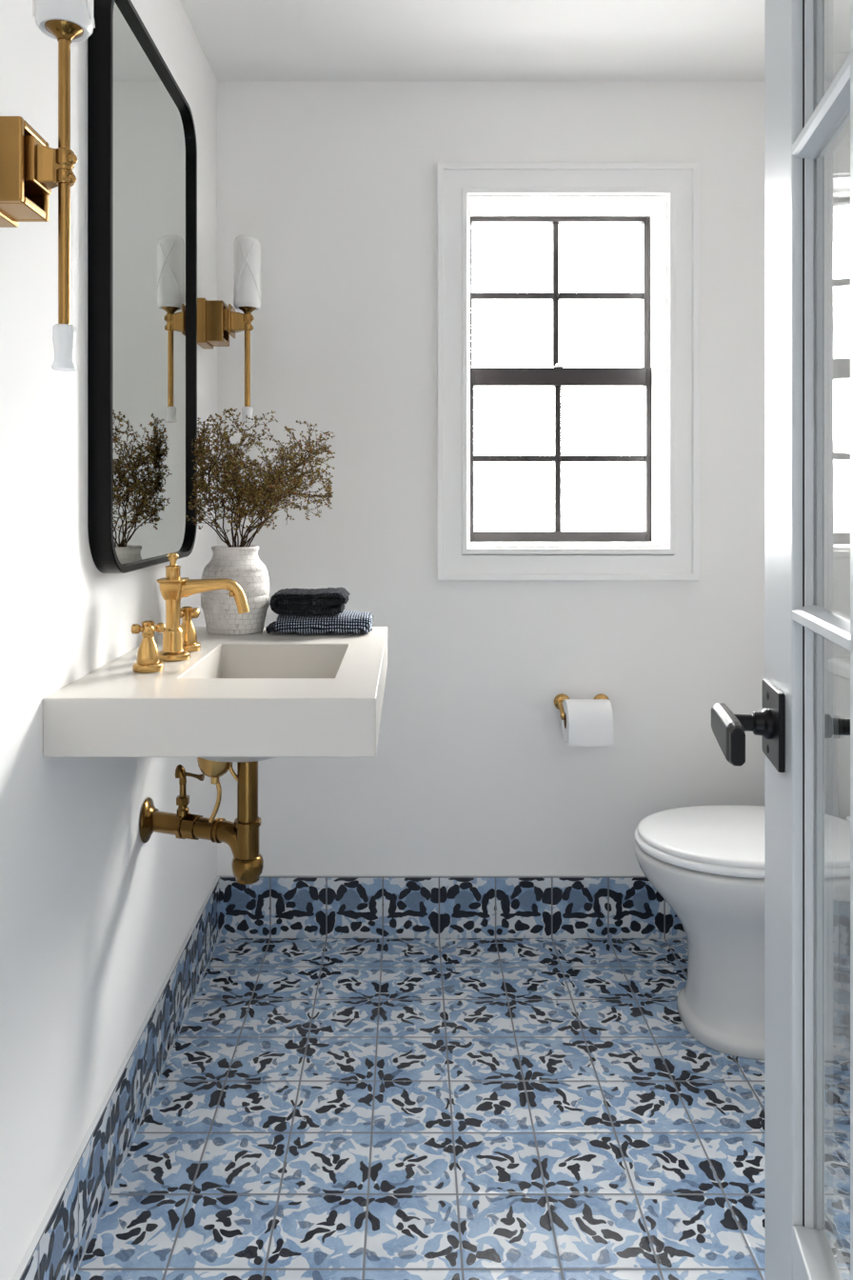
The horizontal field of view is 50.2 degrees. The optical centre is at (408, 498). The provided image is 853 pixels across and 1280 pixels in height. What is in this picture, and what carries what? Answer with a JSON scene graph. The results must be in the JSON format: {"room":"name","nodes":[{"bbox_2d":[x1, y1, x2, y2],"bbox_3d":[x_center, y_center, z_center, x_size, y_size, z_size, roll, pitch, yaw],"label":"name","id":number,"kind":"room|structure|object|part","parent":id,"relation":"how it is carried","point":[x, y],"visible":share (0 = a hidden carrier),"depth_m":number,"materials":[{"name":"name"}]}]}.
{"room":"bathroom","nodes":[
{"label":"bathroom","id":0,"kind":"room"},
{"bbox_2d":[0,0,217,1279],"bbox_3d":[-0.562,0.004,1.320,0.120,2.298,2.540,0,0,0],"label":"wall","id":1,"kind":"structure","parent":0,"point":[95,917],"depth_m":1.31,"materials":[{"name":"paint"}]},
{"bbox_2d":[0,0,95,371],"bbox_3d":[-0.436,-0.436,1.066,0.133,0.572,0.094,0,0,0],"label":"wall sconce","id":2,"kind":"object","parent":1,"relation":"attached to","point":[30,169],"visible":1,"depth_m":1.06,"materials":[{"name":"gold metal"}]},
{"bbox_3d":[-0.441,-0.390,1.066,0.078,0.052,0.052,0,0,0],"label":"arm","id":3,"kind":"part","parent":2,"relation":"part of","materials":[{"name":"gold metal"}]},
{"bbox_3d":[-0.404,-0.635,1.066,0.068,0.174,0.069,0,0,0],"label":"lamp shade","id":4,"kind":"part","parent":2,"relation":"part of","materials":[{"name":"white glass"}]},
{"bbox_3d":[-0.404,-0.370,1.066,0.013,0.338,0.013,0,0,-27],"label":"rod","id":5,"kind":"part","parent":2,"relation":"part of","materials":[{"name":"gold metal"}]},
{"bbox_2d":[12,876,219,1279],"bbox_3d":[-0.498,1.071,1.275,0.010,0.162,2.210,0,0,0],"label":"baseboard","id":6,"kind":"structure","parent":1,"relation":"attached to","point":[57,1250],"depth_m":1.55,"materials":[{"name":"tile"}]},
{"bbox_2d":[87,0,197,573],"bbox_3d":[-0.484,-0.357,1.716,0.036,0.962,0.584,0,0,0],"label":"wall mirror","id":7,"kind":"object","parent":1,"relation":"attached to","point":[142,146],"visible":0.95,"depth_m":1.60,"materials":[{"name":"black metal"}]},
{"bbox_2d":[113,0,190,565],"bbox_3d":[-0.490,-0.357,1.716,0.024,0.942,0.564,0,0,0],"label":"mirror glass","id":8,"kind":"object","parent":7,"relation":"attached to","point":[151,113],"depth_m":1.68,"materials":[{"name":"silver mirror"}]},
{"bbox_2d":[42,626,387,761],"bbox_3d":[-0.274,0.358,1.596,0.458,0.167,0.698,0,0,0],"label":"vanity sink","id":9,"kind":"object","parent":1,"relation":"attached to","point":[263,695],"visible":0.98,"depth_m":1.25,"materials":[{"name":"ceramic"}]},
{"bbox_2d":[131,552,249,673],"bbox_3d":[-0.403,0.184,1.541,0.182,0.181,0.203,0,0,43],"label":"faucet","id":10,"kind":"object","parent":9,"relation":"on","point":[179,641],"visible":1,"depth_m":1.54,"materials":[{"name":"gold metal"}]},
{"bbox_3d":[-0.414,0.247,1.448,0.048,0.054,0.048,0,0,0],"label":"handle","id":11,"kind":"part","parent":10,"relation":"part of","materials":[{"name":"gold metal"}]},
{"bbox_3d":[-0.402,0.116,1.553,0.026,0.045,0.026,0,0,0],"label":"lift knob","id":12,"kind":"part","parent":10,"relation":"part of","materials":[{"name":"gold metal"}]},
{"bbox_3d":[-0.402,0.223,1.553,0.059,0.104,0.059,0,0,0],"label":"post","id":13,"kind":"part","parent":10,"relation":"part of","materials":[{"name":"gold metal"}]},
{"bbox_3d":[-0.399,0.247,1.640,0.048,0.054,0.048,0,0,0],"label":"handle","id":14,"kind":"part","parent":10,"relation":"part of","materials":[{"name":"gold metal"}]},
{"bbox_3d":[-0.332,0.167,1.553,0.122,0.060,0.031,0,0,0],"label":"spout","id":15,"kind":"part","parent":10,"relation":"part of","materials":[{"name":"gold metal"}]},
{"bbox_2d":[140,760,263,884],"bbox_3d":[-0.393,0.545,1.691,0.264,0.304,0.078,0,0,23],"label":"drain pipe","id":16,"kind":"object","parent":9,"relation":"attached to","point":[242,836],"visible":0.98,"depth_m":1.66,"materials":[{"name":"gold metal"}]},
{"bbox_3d":[-0.409,0.514,1.710,0.056,0.029,0.034,0,0,9],"label":"valve handle","id":17,"kind":"part","parent":16,"relation":"part of","materials":[{"name":"gold metal"}]},
{"bbox_3d":[-0.390,0.629,1.695,0.229,0.069,0.038,0,0,20],"label":"waste arm","id":18,"kind":"part","parent":16,"relation":"part of","materials":[{"name":"gold metal"}]},
{"bbox_2d":[197,757,237,822],"bbox_3d":[-0.352,0.520,1.655,0.067,0.147,0.067,0,0,44],"label":"fitting","id":19,"kind":"object","parent":16,"relation":"attached to","point":[214,770],"visible":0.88,"depth_m":1.64,"materials":[{"name":"gold metal"}]},
{"bbox_3d":[-0.319,0.495,1.655,0.024,0.040,0.011,0,0,0],"label":"pivot rod","id":20,"kind":"part","parent":19,"relation":"part of","materials":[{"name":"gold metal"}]},
{"bbox_2d":[231,816,263,884],"bbox_3d":[-0.293,0.642,1.660,0.058,0.110,0.058,0,0,0],"label":"trap","id":21,"kind":"object","parent":16,"relation":"on","point":[248,863],"depth_m":1.64,"materials":[{"name":"gold metal"}]},
{"bbox_2d":[200,544,269,635],"bbox_3d":[-0.356,0.187,1.874,0.139,0.176,0.139,0,0,0],"label":"vase","id":22,"kind":"object","parent":9,"relation":"on","point":[243,565],"visible":0.87,"depth_m":1.82,"materials":[{"name":"ceramic"}]},
{"bbox_2d":[185,407,335,547],"bbox_3d":[-0.298,0.015,1.909,0.288,0.398,0.356,0,0,0],"label":"dried branches","id":23,"kind":"object","parent":22,"relation":"in","point":[255,494],"visible":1,"depth_m":1.86,"materials":[{"name":"brown plant"}]},
{"bbox_3d":[-0.398,0.087,1.878,0.077,0.255,0.141,0,0,0],"label":"stem","id":24,"kind":"part","parent":23,"relation":"part of","materials":[{"name":"brown plant"}]},
{"bbox_3d":[-0.381,0.095,1.843,0.110,0.239,0.137,0,0,0],"label":"stem","id":25,"kind":"part","parent":23,"relation":"part of","materials":[{"name":"brown plant"}]},
{"bbox_3d":[-0.380,0.026,1.894,0.112,0.378,0.172,0,0,0],"label":"stem","id":26,"kind":"part","parent":23,"relation":"part of","materials":[{"name":"brown plant"}]},
{"bbox_3d":[-0.386,0.023,1.911,0.102,0.383,0.115,0,0,0],"label":"stem","id":27,"kind":"part","parent":23,"relation":"part of","materials":[{"name":"brown plant"}]},
{"bbox_3d":[-0.376,0.025,1.848,0.120,0.379,0.136,0,0,0],"label":"stem","id":28,"kind":"part","parent":23,"relation":"part of","materials":[{"name":"brown plant"}]},
{"bbox_3d":[-0.386,0.063,1.983,0.092,0.304,0.199,0,0,0],"label":"stem","id":29,"kind":"part","parent":23,"relation":"part of","materials":[{"name":"brown plant"}]},
{"bbox_3d":[-0.362,0.019,1.917,0.148,0.391,0.196,0,0,0],"label":"stem","id":30,"kind":"part","parent":23,"relation":"part of","materials":[{"name":"brown plant"}]},
{"bbox_3d":[-0.348,0.018,1.836,0.150,0.394,0.143,0,0,0],"label":"stem","id":31,"kind":"part","parent":23,"relation":"part of","materials":[{"name":"brown plant"}]},
{"bbox_3d":[-0.357,0.022,1.860,0.157,0.386,0.217,0,0,0],"label":"stem","id":32,"kind":"part","parent":23,"relation":"part of","materials":[{"name":"brown plant"}]},
{"bbox_3d":[-0.326,0.071,1.869,0.117,0.288,0.126,0,0,0],"label":"stem","id":33,"kind":"part","parent":23,"relation":"part of","materials":[{"name":"brown plant"}]},
{"bbox_3d":[-0.289,0.081,1.835,0.148,0.268,0.198,0,0,0],"label":"stem","id":34,"kind":"part","parent":23,"relation":"part of","materials":[{"name":"brown plant"}]},
{"bbox_3d":[-0.275,0.053,1.809,0.106,0.324,0.199,0,0,-38],"label":"stem","id":35,"kind":"part","parent":23,"relation":"part of","materials":[{"name":"brown plant"}]},
{"bbox_3d":[-0.281,0.074,1.884,0.138,0.281,0.113,0,0,-32],"label":"stem","id":36,"kind":"part","parent":23,"relation":"part of","materials":[{"name":"brown plant"}]},
{"bbox_3d":[-0.274,0.039,1.939,0.227,0.352,0.174,0,0,0],"label":"stem","id":37,"kind":"part","parent":23,"relation":"part of","materials":[{"name":"brown plant"}]},
{"bbox_3d":[-0.275,0.030,1.944,0.141,0.370,0.191,0,0,10],"label":"stem","id":38,"kind":"part","parent":23,"relation":"part of","materials":[{"name":"brown plant"}]},
{"bbox_3d":[-0.255,0.042,1.864,0.182,0.346,0.126,0,0,0],"label":"stem","id":39,"kind":"part","parent":23,"relation":"part of","materials":[{"name":"brown plant"}]},
{"bbox_3d":[-0.242,0.067,1.887,0.191,0.295,0.121,0,0,20],"label":"stem","id":40,"kind":"part","parent":23,"relation":"part of","materials":[{"name":"brown plant"}]},
{"bbox_3d":[-0.253,0.033,1.887,0.222,0.364,0.152,0,0,45],"label":"stem","id":41,"kind":"part","parent":23,"relation":"part of","materials":[{"name":"brown plant"}]},
{"bbox_3d":[-0.257,0.032,1.936,0.193,0.366,0.134,0,0,0],"label":"stem","id":42,"kind":"part","parent":23,"relation":"part of","materials":[{"name":"brown plant"}]},
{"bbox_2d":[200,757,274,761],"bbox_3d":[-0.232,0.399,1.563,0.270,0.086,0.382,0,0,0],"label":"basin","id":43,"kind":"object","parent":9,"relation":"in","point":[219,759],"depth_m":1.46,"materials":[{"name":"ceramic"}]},
{"bbox_2d":[265,610,373,634],"bbox_3d":[-0.180,0.255,1.866,0.214,0.040,0.119,0,0,0],"label":"hand towel","id":44,"kind":"object","parent":9,"relation":"on","point":[348,622],"visible":0.91,"depth_m":1.81,"materials":[{"name":"fabric"}]},
{"bbox_2d":[269,587,350,615],"bbox_3d":[-0.201,0.212,1.869,0.160,0.052,0.095,0,0,0],"label":"hand towel","id":45,"kind":"object","parent":44,"relation":"on","point":[330,600],"visible":1,"depth_m":1.83,"materials":[{"name":"black fabric"}]},
{"bbox_2d":[197,235,260,422],"bbox_3d":[-0.427,-0.405,2.180,0.150,0.447,0.094,0,0,0],"label":"wall sconce","id":46,"kind":"object","parent":1,"relation":"attached to","point":[216,321],"visible":1,"depth_m":2.15,"materials":[{"name":"gold metal"}]},
{"bbox_3d":[-0.432,-0.423,2.180,0.096,0.072,0.064,0,0,0],"label":"arm","id":47,"kind":"part","parent":46,"relation":"part of","materials":[{"name":"gold metal"}]},
{"bbox_3d":[-0.386,-0.541,2.180,0.068,0.174,0.069,0,0,0],"label":"lamp shade","id":48,"kind":"part","parent":46,"relation":"part of","materials":[{"name":"white glass"}]},
{"bbox_3d":[-0.386,-0.332,2.180,0.013,0.228,0.013,0,0,-27],"label":"rod","id":49,"kind":"part","parent":46,"relation":"part of","materials":[{"name":"gold metal"}]},
{"bbox_2d":[74,938,850,1279],"bbox_3d":[0.359,1.183,0.755,1.762,0.060,3.310,0,0,0],"label":"floor","id":50,"kind":"structure","parent":0,"point":[318,1109],"depth_m":1.68,"materials":[{"name":"tile"}]},
{"bbox_2d":[634,656,850,1060],"bbox_3d":[0.853,0.765,1.999,0.703,0.775,0.416,0,0,0],"label":"toilet","id":51,"kind":"object","parent":50,"relation":"on","point":[707,862],"visible":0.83,"depth_m":1.89,"materials":[{"name":"ceramic"}]},
{"bbox_3d":[0.766,0.754,1.999,0.528,0.017,0.362,0,0,0],"label":"seat","id":52,"kind":"part","parent":51,"relation":"part of","materials":[{"name":"plastic"}]},
{"bbox_3d":[0.803,0.961,1.999,0.604,0.384,0.364,0,0,0],"label":"bowl","id":53,"kind":"part","parent":51,"relation":"part of","materials":[{"name":"ceramic"}]},
{"bbox_3d":[0.764,0.738,1.999,0.511,0.015,0.350,0,0,0],"label":"lid","id":54,"kind":"part","parent":51,"relation":"part of","materials":[{"name":"plastic"}]},
{"bbox_3d":[1.104,0.400,1.999,0.200,0.035,0.416,0,0,0],"label":"tank lid","id":55,"kind":"part","parent":51,"relation":"part of","materials":[{"name":"ceramic"}]},
{"bbox_3d":[1.109,0.593,1.999,0.183,0.350,0.396,0,0,0],"label":"tank","id":56,"kind":"part","parent":51,"relation":"part of","materials":[{"name":"ceramic"}]},
{"bbox_2d":[180,0,850,80],"bbox_3d":[0.359,-1.135,1.225,1.762,0.080,2.370,0,0,0],"label":"ceiling","id":57,"kind":"structure","parent":0,"point":[240,40],"depth_m":2.17,"materials":[{"name":"paint"}]},
{"bbox_2d":[217,80,850,875],"bbox_3d":[0.359,0.004,2.500,1.762,2.298,0.220,0,0,0],"label":"wall","id":58,"kind":"structure","parent":0,"point":[473,770],"depth_m":2.39,"materials":[{"name":"paint"}]},
{"bbox_2d":[217,875,686,938],"bbox_3d":[0.359,1.071,2.385,1.722,0.162,0.010,0,0,0],"label":"baseboard","id":59,"kind":"structure","parent":58,"relation":"attached to","point":[273,906],"depth_m":2.38,"materials":[{"name":"tile"}]},
{"bbox_2d":[437,162,699,580],"bbox_3d":[0.416,-0.330,2.482,0.682,1.088,0.236,0,0,0],"label":"window","id":60,"kind":"structure","parent":58,"relation":"in","point":[664,198],"depth_m":2.37,"materials":[{"name":"paint"}]},
{"bbox_3d":[0.420,-0.556,2.568,0.518,0.466,0.032,0,0,0],"label":"sash","id":61,"kind":"part","parent":60,"relation":"part of","materials":[{"name":"black metal"}]},
{"bbox_3d":[0.420,-0.120,2.532,0.518,0.484,0.032,0,0,0],"label":"sash","id":62,"kind":"part","parent":60,"relation":"part of","materials":[{"name":"black metal"}]},
{"bbox_2d":[554,693,609,719],"bbox_3d":[0.455,0.540,2.351,0.146,0.052,0.078,0,0,0],"label":"toilet paper holder","id":63,"kind":"object","parent":58,"relation":"attached to","point":[558,700],"visible":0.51,"depth_m":2.38,"materials":[{"name":"gold metal"}]},
{"bbox_3d":[0.404,0.535,2.385,0.043,0.043,0.010,0,0,0],"label":"wall plate","id":64,"kind":"part","parent":63,"relation":"part of","materials":[{"name":"gold metal"}]},
{"bbox_3d":[0.397,0.547,2.349,0.017,0.038,0.074,0,0,9],"label":"arm","id":65,"kind":"part","parent":63,"relation":"part of","materials":[{"name":"gold metal"}]},
{"bbox_2d":[561,699,614,746],"bbox_3d":[0.456,0.568,2.321,0.112,0.107,0.109,0,0,0],"label":"toilet paper roll","id":66,"kind":"object","parent":63,"relation":"hanging from","point":[589,722],"visible":0.94,"depth_m":2.27,"materials":[{"name":"paper"}]},
{"bbox_3d":[0.506,0.535,2.385,0.043,0.043,0.010,0,0,0],"label":"wall plate","id":67,"kind":"part","parent":63,"relation":"part of","materials":[{"name":"gold metal"}]},
{"bbox_3d":[-0.084,0.122,0.107,0.713,2.061,0.134,0,0,0],"label":"trim","id":68,"kind":"structure","parent":0,"visible":0},
{"bbox_2d":[711,0,852,1279],"bbox_3d":[0.334,0.134,0.589,0.156,2.022,0.830,0,0,10],"label":"door","id":69,"kind":"structure","parent":68,"relation":"attached to","point":[802,121],"depth_m":0.88,"materials":[{"name":"paint"}]},
{"bbox_3d":[0.321,0.235,0.913,0.017,0.041,0.115,0,0,10],"label":"lever","id":70,"kind":"part","parent":69,"relation":"part of","materials":[{"name":"black metal"}]},
{"bbox_3d":[0.378,0.234,0.943,0.006,0.079,0.081,0,0,10],"label":"handle","id":71,"kind":"part","parent":69,"relation":"part of","materials":[{"name":"black metal"}]},
{"bbox_3d":[0.334,0.921,0.589,0.030,0.446,0.577,0,0,10],"label":"rail","id":72,"kind":"part","parent":69,"relation":"part of","materials":[{"name":"paint"}]}
]}

